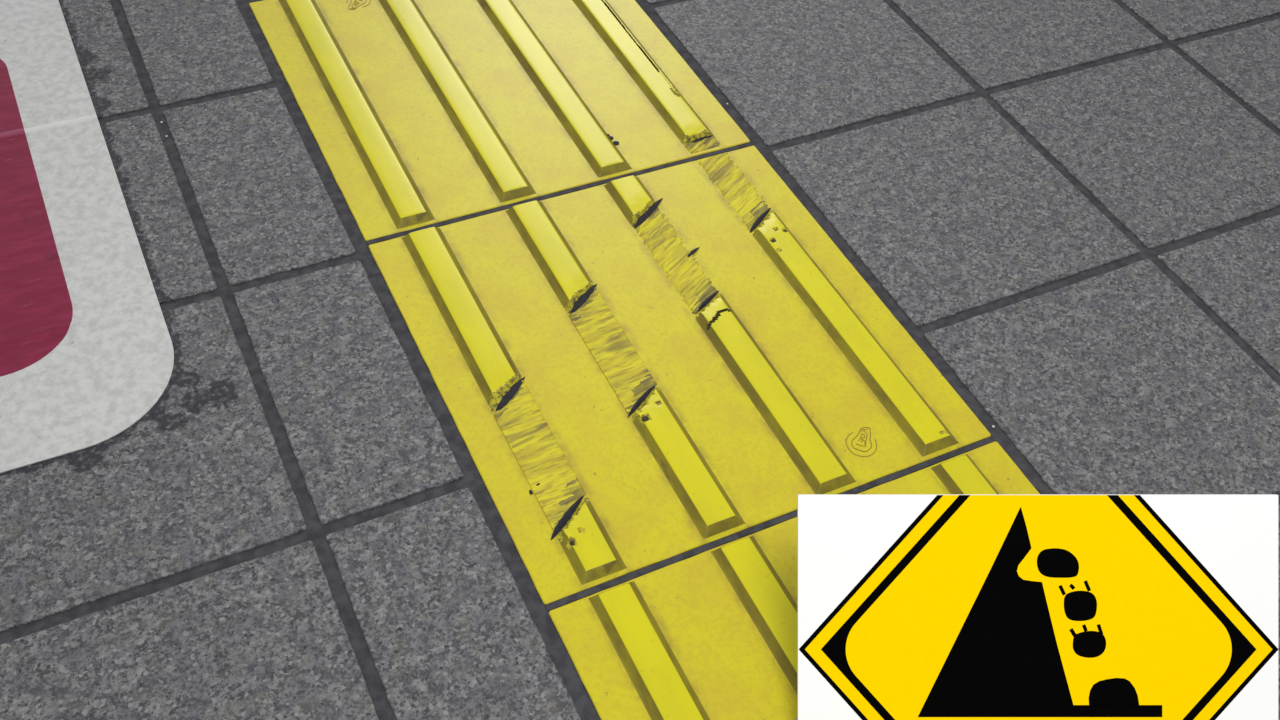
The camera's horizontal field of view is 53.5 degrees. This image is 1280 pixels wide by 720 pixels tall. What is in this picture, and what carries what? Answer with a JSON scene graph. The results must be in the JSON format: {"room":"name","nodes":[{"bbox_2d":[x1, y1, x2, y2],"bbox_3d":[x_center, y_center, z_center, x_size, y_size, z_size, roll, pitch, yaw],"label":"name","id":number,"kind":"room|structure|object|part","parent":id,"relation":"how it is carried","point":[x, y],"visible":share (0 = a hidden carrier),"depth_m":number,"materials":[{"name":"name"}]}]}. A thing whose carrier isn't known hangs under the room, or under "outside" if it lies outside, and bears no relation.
{"room":"paved sidewalk","nodes":[
{"label":"paved sidewalk","id":0,"kind":"room"},
{"bbox_2d":[0,0,1279,719],"bbox_3d":[-0.022,-0.406,1.181,3.900,0.030,3.907,-17,52,-20],"label":"floor","id":1,"kind":"structure","parent":0,"point":[1071,208],"depth_m":0.83,"materials":[{"name":"tile"}]},
{"bbox_2d":[0,0,173,472],"bbox_3d":[-0.662,-0.059,0.783,0.643,0.002,0.523,-17,52,-20],"label":"floor sticker","id":2,"kind":"object","parent":1,"relation":"on","point":[87,351],"visible":1,"depth_m":0.81,"materials":[{"name":"white plastic"}]},
{"bbox_3d":[-0.653,-0.044,0.771,0.544,0.002,0.337,-17,52,-20],"label":"printed panel","id":3,"kind":"part","parent":2,"relation":"part of","materials":[{"name":"red plastic"}]},
{"bbox_2d":[249,0,749,240],"bbox_3d":[-0.116,-0.228,0.990,0.300,0.006,0.300,-17,52,-20],"label":"block","id":4,"kind":"object","parent":1,"relation":"on","point":[421,113],"visible":1,"depth_m":0.97,"materials":[{"name":"plastic"}]},
{"bbox_2d":[369,146,990,604],"bbox_3d":[0.018,-0.017,0.816,0.300,0.006,0.300,-17,52,-20],"label":"block","id":5,"kind":"object","parent":1,"relation":"on","point":[637,372],"visible":1,"depth_m":0.80,"materials":[{"name":"plastic"}]},
{"bbox_2d":[549,441,1039,719],"bbox_3d":[0.151,0.194,0.642,0.300,0.006,0.300,-17,52,-20],"label":"block","id":6,"kind":"object","parent":1,"relation":"on","point":[711,634],"visible":0.35,"depth_m":0.68,"materials":[{"name":"plastic"}]},
{"bbox_2d":[795,494,1277,719],"bbox_3d":[0.197,0.131,0.633,0.244,0.108,0.095,3,48,-3],"label":"sign board","id":7,"kind":"object","parent":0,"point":[910,606],"visible":1,"depth_m":0.63,"materials":[{"name":"yellow metal"}]}
]}

